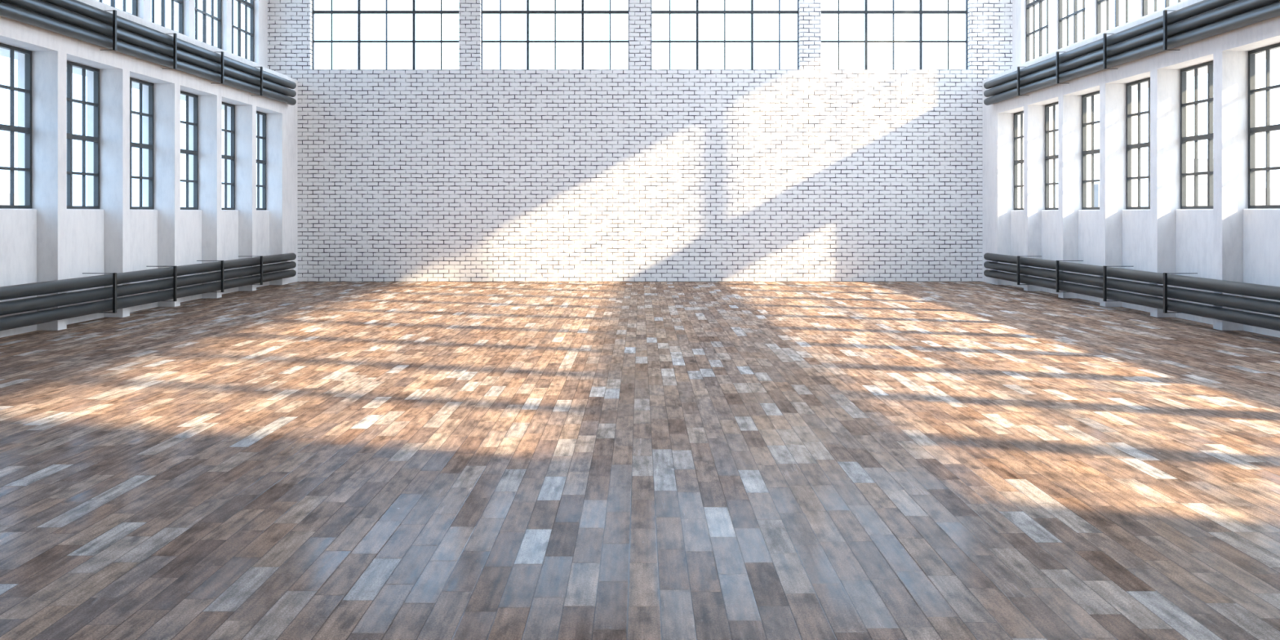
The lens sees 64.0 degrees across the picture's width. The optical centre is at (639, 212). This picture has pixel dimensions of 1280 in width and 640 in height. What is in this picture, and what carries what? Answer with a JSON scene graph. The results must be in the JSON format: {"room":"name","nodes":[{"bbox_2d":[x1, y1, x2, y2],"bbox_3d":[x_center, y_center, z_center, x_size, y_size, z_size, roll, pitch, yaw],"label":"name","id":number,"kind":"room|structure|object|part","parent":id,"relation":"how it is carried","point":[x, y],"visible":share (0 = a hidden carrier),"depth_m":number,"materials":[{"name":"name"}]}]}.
{"room":"empty industrial loft","nodes":[
{"label":"empty industrial loft","id":0,"kind":"room"},
{"bbox_2d":[0,0,297,337],"bbox_3d":[-8.485,-3.475,8.463,1.030,10.220,30.925,0,0,0],"label":"wall","id":1,"kind":"structure","parent":0,"point":[48,241],"depth_m":17.34,"materials":[{"name":"white paint"}]},
{"bbox_2d":[0,43,31,208],"bbox_3d":[-8.360,-1.129,13.248,0.080,2.156,1.539,0,0,0],"label":"window","id":2,"kind":"structure","parent":1,"relation":"in","point":[27,130],"depth_m":13.89,"materials":[{"name":"metal"}]},
{"bbox_2d":[66,60,99,208],"bbox_3d":[-8.360,-1.129,15.007,0.080,2.156,1.539,0,0,0],"label":"window","id":3,"kind":"structure","parent":1,"relation":"in","point":[70,136],"depth_m":15.38,"materials":[{"name":"metal"}]},
{"bbox_2d":[82,272,116,312],"bbox_3d":[-7.984,1.187,15.121,0.495,0.592,0.052,0,0,0],"label":"clamp","id":4,"kind":"object","parent":1,"relation":"attached to","point":[114,274],"visible":0.91,"depth_m":15.11,"materials":[{"name":"black metal"}]},
{"bbox_3d":[-8.002,0.898,15.121,0.461,0.011,0.012,0,0,0],"label":"wall rod","id":5,"kind":"part","parent":4,"relation":"part of","materials":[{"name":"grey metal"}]},
{"bbox_2d":[100,9,116,50],"bbox_3d":[-7.984,-2.690,15.121,0.495,0.592,0.052,0,0,0],"label":"clamp","id":6,"kind":"object","parent":1,"relation":"attached to","point":[114,11],"visible":0.84,"depth_m":15.09,"materials":[{"name":"black metal"}]},
{"bbox_2d":[97,0,137,16],"bbox_3d":[-8.840,-4.812,17.172,0.080,2.843,1.539,0,0,0],"label":"window","id":7,"kind":"structure","parent":1,"relation":"in","point":[112,2],"depth_m":17.54,"materials":[{"name":"metal"}]},
{"bbox_2d":[129,77,153,209],"bbox_3d":[-8.360,-1.129,16.765,0.080,2.156,1.539,0,0,0],"label":"window","id":8,"kind":"structure","parent":1,"relation":"in","point":[150,146],"depth_m":17.19,"materials":[{"name":"metal"}]},
{"bbox_2d":[0,1,296,105],"bbox_3d":[-7.860,-2.505,8.304,0.166,0.166,29.807,0,0,0],"label":"pipe","id":9,"kind":"object","parent":1,"relation":"attached to","point":[7,11],"visible":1,"depth_m":15.50,"materials":[{"name":"metal"}]},
{"bbox_2d":[0,269,296,330],"bbox_3d":[-7.860,1.372,8.304,0.166,0.166,29.807,0,0,0],"label":"pipe","id":10,"kind":"object","parent":1,"relation":"attached to","point":[7,322],"visible":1,"depth_m":15.50,"materials":[{"name":"metal"}]},
{"bbox_2d":[0,261,296,315],"bbox_3d":[-7.860,1.184,8.304,0.166,0.166,29.807,0,0,0],"label":"pipe","id":11,"kind":"object","parent":1,"relation":"attached to","point":[10,307],"visible":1,"depth_m":15.49,"materials":[{"name":"metal"}]},
{"bbox_2d":[0,0,296,97],"bbox_3d":[-7.860,-2.689,8.304,0.166,0.166,29.807,0,0,0],"label":"pipe","id":12,"kind":"object","parent":1,"relation":"attached to","point":[38,6],"visible":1,"depth_m":15.82,"materials":[{"name":"metal"}]},
{"bbox_2d":[0,253,296,300],"bbox_3d":[-7.860,0.996,8.304,0.166,0.166,29.807,0,0,0],"label":"pipe","id":13,"kind":"object","parent":1,"relation":"attached to","point":[6,292],"visible":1,"depth_m":15.50,"materials":[{"name":"metal"}]},
{"bbox_2d":[146,266,177,301],"bbox_3d":[-7.984,1.187,17.082,0.495,0.592,0.052,0,0,0],"label":"clamp","id":14,"kind":"object","parent":1,"relation":"attached to","point":[175,268],"visible":0.89,"depth_m":17.07,"materials":[{"name":"black metal"}]},
{"bbox_3d":[-8.002,0.898,17.082,0.461,0.011,0.012,0,0,0],"label":"wall rod","id":15,"kind":"part","parent":14,"relation":"part of","materials":[{"name":"grey metal"}]},
{"bbox_2d":[151,0,183,34],"bbox_3d":[-8.840,-4.812,18.979,0.080,2.843,1.539,0,0,0],"label":"window","id":16,"kind":"structure","parent":1,"relation":"in","point":[180,2],"depth_m":19.35,"materials":[{"name":"metal"}]},
{"bbox_2d":[41,0,296,88],"bbox_3d":[-7.860,-2.873,8.304,0.166,0.166,29.807,0,0,0],"label":"pipe","id":17,"kind":"object","parent":1,"relation":"attached to","point":[75,6],"visible":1,"depth_m":16.64,"materials":[{"name":"metal"}]},
{"bbox_2d":[165,33,177,69],"bbox_3d":[-7.984,-2.690,17.082,0.495,0.592,0.052,0,0,0],"label":"clamp","id":18,"kind":"object","parent":1,"relation":"attached to","point":[175,35],"visible":0.83,"depth_m":17.06,"materials":[{"name":"black metal"}]},
{"bbox_2d":[180,90,198,209],"bbox_3d":[-8.360,-1.129,18.524,0.080,2.156,1.539,0,0,0],"label":"window","id":19,"kind":"structure","parent":1,"relation":"in","point":[195,152],"depth_m":19.25,"materials":[{"name":"metal"}]},
{"bbox_2d":[195,0,222,49],"bbox_3d":[-8.840,-4.812,20.785,0.080,2.843,1.539,0,0,0],"label":"window","id":20,"kind":"structure","parent":1,"relation":"in","point":[219,18],"depth_m":21.16,"materials":[{"name":"metal"}]},
{"bbox_2d":[196,260,223,292],"bbox_3d":[-7.984,1.187,19.020,0.495,0.592,0.052,0,0,0],"label":"clamp","id":21,"kind":"object","parent":1,"relation":"attached to","point":[222,261],"visible":0.91,"depth_m":19.01,"materials":[{"name":"black metal"}]},
{"bbox_3d":[-8.002,0.898,19.020,0.461,0.011,0.012,0,0,0],"label":"wall rod","id":22,"kind":"part","parent":21,"relation":"part of","materials":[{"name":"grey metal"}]},
{"bbox_2d":[213,51,223,84],"bbox_3d":[-7.984,-2.690,19.020,0.495,0.592,0.052,0,0,0],"label":"clamp","id":23,"kind":"object","parent":1,"relation":"attached to","point":[222,52],"visible":0.8,"depth_m":18.99,"materials":[{"name":"black metal"}]},
{"bbox_2d":[222,102,235,209],"bbox_3d":[-8.360,-1.129,20.282,0.080,2.156,1.539,0,0,0],"label":"window","id":24,"kind":"structure","parent":1,"relation":"in","point":[225,157],"depth_m":20.99,"materials":[{"name":"metal"}]},
{"bbox_2d":[231,0,253,62],"bbox_3d":[-8.840,-4.812,22.591,0.080,2.843,1.539,0,0,0],"label":"window","id":25,"kind":"structure","parent":1,"relation":"in","point":[245,2],"depth_m":22.96,"materials":[{"name":"metal"}]},
{"bbox_2d":[250,66,262,95],"bbox_3d":[-7.984,-2.690,20.982,0.495,0.592,0.052,0,0,0],"label":"clamp","id":26,"kind":"object","parent":1,"relation":"attached to","point":[261,68],"visible":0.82,"depth_m":20.96,"materials":[{"name":"black metal"}]},
{"bbox_2d":[251,256,262,284],"bbox_3d":[-7.984,1.187,20.982,0.495,0.592,0.052,0,0,0],"label":"clamp","id":27,"kind":"object","parent":1,"relation":"attached to","point":[261,257],"visible":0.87,"depth_m":20.96,"materials":[{"name":"black metal"}]},
{"bbox_2d":[256,111,266,209],"bbox_3d":[-8.360,-1.129,22.041,0.080,2.156,1.539,0,0,0],"label":"window","id":28,"kind":"structure","parent":1,"relation":"in","point":[263,162],"depth_m":22.77,"materials":[{"name":"metal"}]},
{"bbox_2d":[0,281,1279,639],"bbox_3d":[0.000,1.715,8.512,18.000,0.200,31.025,0,0,0],"label":"floor","id":29,"kind":"structure","parent":0,"point":[297,460],"depth_m":6.62,"materials":[{"name":"brown wood"}]},
{"bbox_2d":[267,0,1012,281],"bbox_3d":[0.000,-3.485,24.095,18.000,10.200,0.340,0,0,0],"label":"wall","id":30,"kind":"structure","parent":0,"point":[469,172],"depth_m":23.93,"materials":[{"name":"white brick"}]},
{"bbox_2d":[312,0,458,69],"bbox_3d":[-5.970,-4.723,24.125,3.474,2.763,0.072,0,0,0],"label":"window","id":31,"kind":"structure","parent":30,"relation":"in","point":[331,11],"depth_m":24.10,"materials":[{"name":"metal"}]},
{"bbox_3d":[-5.970,-4.723,24.125,3.474,2.763,0.060,0,0,0],"label":"frame","id":32,"kind":"part","parent":31,"relation":"part of","materials":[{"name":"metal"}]},
{"bbox_2d":[481,0,629,69],"bbox_3d":[-1.995,-4.723,24.125,3.474,2.763,0.072,0,0,0],"label":"window","id":33,"kind":"structure","parent":30,"relation":"in","point":[527,11],"depth_m":24.10,"materials":[{"name":"metal"}]},
{"bbox_2d":[650,0,798,69],"bbox_3d":[1.995,-4.723,24.125,3.474,2.763,0.072,0,0,0],"label":"window","id":34,"kind":"structure","parent":30,"relation":"in","point":[697,11],"depth_m":24.10,"materials":[{"name":"metal"}]},
{"bbox_2d":[821,0,967,69],"bbox_3d":[5.970,-4.723,24.125,3.474,2.763,0.072,0,0,0],"label":"window","id":35,"kind":"structure","parent":30,"relation":"in","point":[865,11],"depth_m":24.10,"materials":[{"name":"metal"}]},
{"bbox_3d":[5.970,-4.723,24.125,3.474,2.763,0.060,0,0,0],"label":"frame","id":36,"kind":"part","parent":35,"relation":"part of","materials":[{"name":"metal"}]},
{"bbox_2d":[982,0,1279,337],"bbox_3d":[8.485,-3.475,8.463,1.030,10.220,30.925,0,0,0],"label":"wall","id":37,"kind":"structure","parent":0,"point":[1229,241],"depth_m":17.26,"materials":[{"name":"white paint"}]},
{"bbox_2d":[1013,111,1023,209],"bbox_3d":[8.360,-1.129,22.041,0.080,2.156,1.539,0,0,0],"label":"window","id":38,"kind":"structure","parent":37,"relation":"in","point":[1016,162],"depth_m":22.77,"materials":[{"name":"metal"}]},
{"bbox_2d":[1017,256,1028,284],"bbox_3d":[7.984,1.187,20.982,0.495,0.592,0.052,0,0,0],"label":"clamp","id":39,"kind":"object","parent":37,"relation":"attached to","point":[1018,257],"visible":0.86,"depth_m":20.96,"materials":[{"name":"black metal"}]},
{"bbox_2d":[1017,66,1029,95],"bbox_3d":[7.984,-2.690,20.982,0.495,0.592,0.052,0,0,0],"label":"clamp","id":40,"kind":"object","parent":37,"relation":"attached to","point":[1018,68],"visible":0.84,"depth_m":20.96,"materials":[{"name":"black metal"}]},
{"bbox_2d":[1026,0,1048,62],"bbox_3d":[8.840,-4.812,22.591,0.080,2.843,1.539,0,0,0],"label":"window","id":41,"kind":"structure","parent":37,"relation":"in","point":[1034,2],"depth_m":22.96,"materials":[{"name":"metal"}]},
{"bbox_2d":[1044,102,1057,209],"bbox_3d":[8.360,-1.129,20.282,0.080,2.156,1.539,0,0,0],"label":"window","id":42,"kind":"structure","parent":37,"relation":"in","point":[1054,157],"depth_m":20.99,"materials":[{"name":"metal"}]},
{"bbox_2d":[1056,51,1066,84],"bbox_3d":[7.984,-2.690,19.020,0.495,0.592,0.052,0,0,0],"label":"clamp","id":43,"kind":"object","parent":37,"relation":"attached to","point":[1057,52],"visible":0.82,"depth_m":18.99,"materials":[{"name":"black metal"}]},
{"bbox_2d":[1056,260,1083,292],"bbox_3d":[7.984,1.187,19.020,0.495,0.592,0.052,0,0,0],"label":"clamp","id":44,"kind":"object","parent":37,"relation":"attached to","point":[1057,261],"visible":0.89,"depth_m":19.01,"materials":[{"name":"black metal"}]},
{"bbox_3d":[8.002,0.898,19.020,0.461,0.011,0.012,0,0,0],"label":"wall rod","id":45,"kind":"part","parent":44,"relation":"part of","materials":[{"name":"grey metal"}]},
{"bbox_2d":[1057,0,1084,49],"bbox_3d":[8.840,-4.812,20.785,0.080,2.843,1.539,0,0,0],"label":"window","id":46,"kind":"structure","parent":37,"relation":"in","point":[1060,18],"depth_m":21.16,"materials":[{"name":"metal"}]},
{"bbox_2d":[1081,90,1099,209],"bbox_3d":[8.360,-1.129,18.524,0.080,2.156,1.539,0,0,0],"label":"window","id":47,"kind":"structure","parent":37,"relation":"in","point":[1084,152],"depth_m":19.25,"materials":[{"name":"metal"}]},
{"bbox_2d":[1102,33,1114,69],"bbox_3d":[7.984,-2.690,17.082,0.495,0.592,0.052,0,0,0],"label":"clamp","id":48,"kind":"object","parent":37,"relation":"attached to","point":[1104,35],"visible":0.81,"depth_m":17.06,"materials":[{"name":"black metal"}]},
{"bbox_2d":[983,0,1238,88],"bbox_3d":[7.860,-2.873,8.304,0.166,0.166,29.807,0,0,0],"label":"pipe","id":49,"kind":"object","parent":37,"relation":"attached to","point":[1204,6],"visible":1,"depth_m":16.64,"materials":[{"name":"metal"}]},
{"bbox_2d":[1096,0,1128,34],"bbox_3d":[8.840,-4.812,18.979,0.080,2.843,1.539,0,0,0],"label":"window","id":50,"kind":"structure","parent":37,"relation":"in","point":[1099,2],"depth_m":19.35,"materials":[{"name":"metal"}]},
{"bbox_2d":[1102,266,1133,301],"bbox_3d":[7.984,1.187,17.082,0.495,0.592,0.052,0,0,0],"label":"clamp","id":51,"kind":"object","parent":37,"relation":"attached to","point":[1104,268],"visible":0.88,"depth_m":17.07,"materials":[{"name":"black metal"}]},
{"bbox_3d":[8.002,0.898,17.082,0.461,0.011,0.012,0,0,0],"label":"wall rod","id":52,"kind":"part","parent":51,"relation":"part of","materials":[{"name":"grey metal"}]},
{"bbox_2d":[983,1,1279,105],"bbox_3d":[7.860,-2.505,8.304,0.166,0.166,29.807,0,0,0],"label":"pipe","id":53,"kind":"object","parent":37,"relation":"attached to","point":[1272,11],"visible":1,"depth_m":15.50,"materials":[{"name":"metal"}]},
{"bbox_2d":[983,269,1279,330],"bbox_3d":[7.860,1.372,8.304,0.166,0.166,29.807,0,0,0],"label":"pipe","id":54,"kind":"object","parent":37,"relation":"attached to","point":[1272,322],"visible":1,"depth_m":15.50,"materials":[{"name":"metal"}]},
{"bbox_2d":[983,261,1279,315],"bbox_3d":[7.860,1.184,8.304,0.166,0.166,29.807,0,0,0],"label":"pipe","id":55,"kind":"object","parent":37,"relation":"attached to","point":[1269,307],"visible":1,"depth_m":15.49,"materials":[{"name":"metal"}]},
{"bbox_2d":[983,0,1279,97],"bbox_3d":[7.860,-2.689,8.304,0.166,0.166,29.807,0,0,0],"label":"pipe","id":56,"kind":"object","parent":37,"relation":"attached to","point":[1240,6],"visible":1,"depth_m":15.82,"materials":[{"name":"metal"}]},
{"bbox_2d":[983,253,1279,300],"bbox_3d":[7.860,0.996,8.304,0.166,0.166,29.807,0,0,0],"label":"pipe","id":57,"kind":"object","parent":37,"relation":"attached to","point":[1272,292],"visible":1,"depth_m":15.50,"materials":[{"name":"metal"}]},
{"bbox_2d":[1126,77,1150,209],"bbox_3d":[8.360,-1.129,16.765,0.080,2.156,1.539,0,0,0],"label":"window","id":58,"kind":"structure","parent":37,"relation":"in","point":[1129,146],"depth_m":17.19,"materials":[{"name":"metal"}]},
{"bbox_2d":[1142,0,1182,16],"bbox_3d":[8.840,-4.812,17.172,0.080,2.843,1.539,0,0,0],"label":"window","id":59,"kind":"structure","parent":37,"relation":"in","point":[1144,2],"depth_m":17.54,"materials":[{"name":"metal"}]},
{"bbox_2d":[1163,9,1179,50],"bbox_3d":[7.984,-2.690,15.121,0.495,0.592,0.052,0,0,0],"label":"clamp","id":60,"kind":"object","parent":37,"relation":"attached to","point":[1165,11],"visible":0.81,"depth_m":15.09,"materials":[{"name":"black metal"}]},
{"bbox_2d":[1163,272,1197,312],"bbox_3d":[7.984,1.187,15.121,0.495,0.592,0.052,0,0,0],"label":"clamp","id":61,"kind":"object","parent":37,"relation":"attached to","point":[1165,274],"visible":0.91,"depth_m":15.11,"materials":[{"name":"black metal"}]},
{"bbox_3d":[8.002,0.898,15.121,0.461,0.011,0.012,0,0,0],"label":"wall rod","id":62,"kind":"part","parent":61,"relation":"part of","materials":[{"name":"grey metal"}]},
{"bbox_2d":[1180,60,1213,208],"bbox_3d":[8.360,-1.129,15.007,0.080,2.156,1.539,0,0,0],"label":"window","id":63,"kind":"structure","parent":37,"relation":"in","point":[1209,136],"depth_m":15.38,"materials":[{"name":"metal"}]},
{"bbox_2d":[1248,43,1279,208],"bbox_3d":[8.360,-1.129,13.248,0.080,2.156,1.539,0,0,0],"label":"window","id":64,"kind":"structure","parent":37,"relation":"in","point":[1252,130],"depth_m":13.89,"materials":[{"name":"metal"}]},
{"label":"outside","id":65,"kind":"structure","parent":0,"visible":0},
{"bbox_3d":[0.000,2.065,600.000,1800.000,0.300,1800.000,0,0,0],"label":"ground","id":66,"kind":"structure","parent":65,"visible":0},
{"bbox_2d":[1093,183,1137,207],"bbox_3d":[236.000,-6.085,520.000,20.000,16.000,30.000,0,0,0],"label":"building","id":67,"kind":"structure","parent":66,"relation":"on","point":[1096,187],"depth_m":505.75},
{"bbox_2d":[1192,158,1207,205],"bbox_3d":[338.000,-15.085,620.000,20.000,34.000,20.000,0,0,0],"label":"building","id":68,"kind":"structure","parent":66,"relation":"on","point":[1202,162],"depth_m":610.05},
{"bbox_2d":[1262,187,1279,204],"bbox_3d":[312.000,-4.835,500.000,44.000,13.500,30.000,0,0,0],"label":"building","id":69,"kind":"structure","parent":66,"relation":"on","point":[1274,192],"depth_m":484.95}
]}

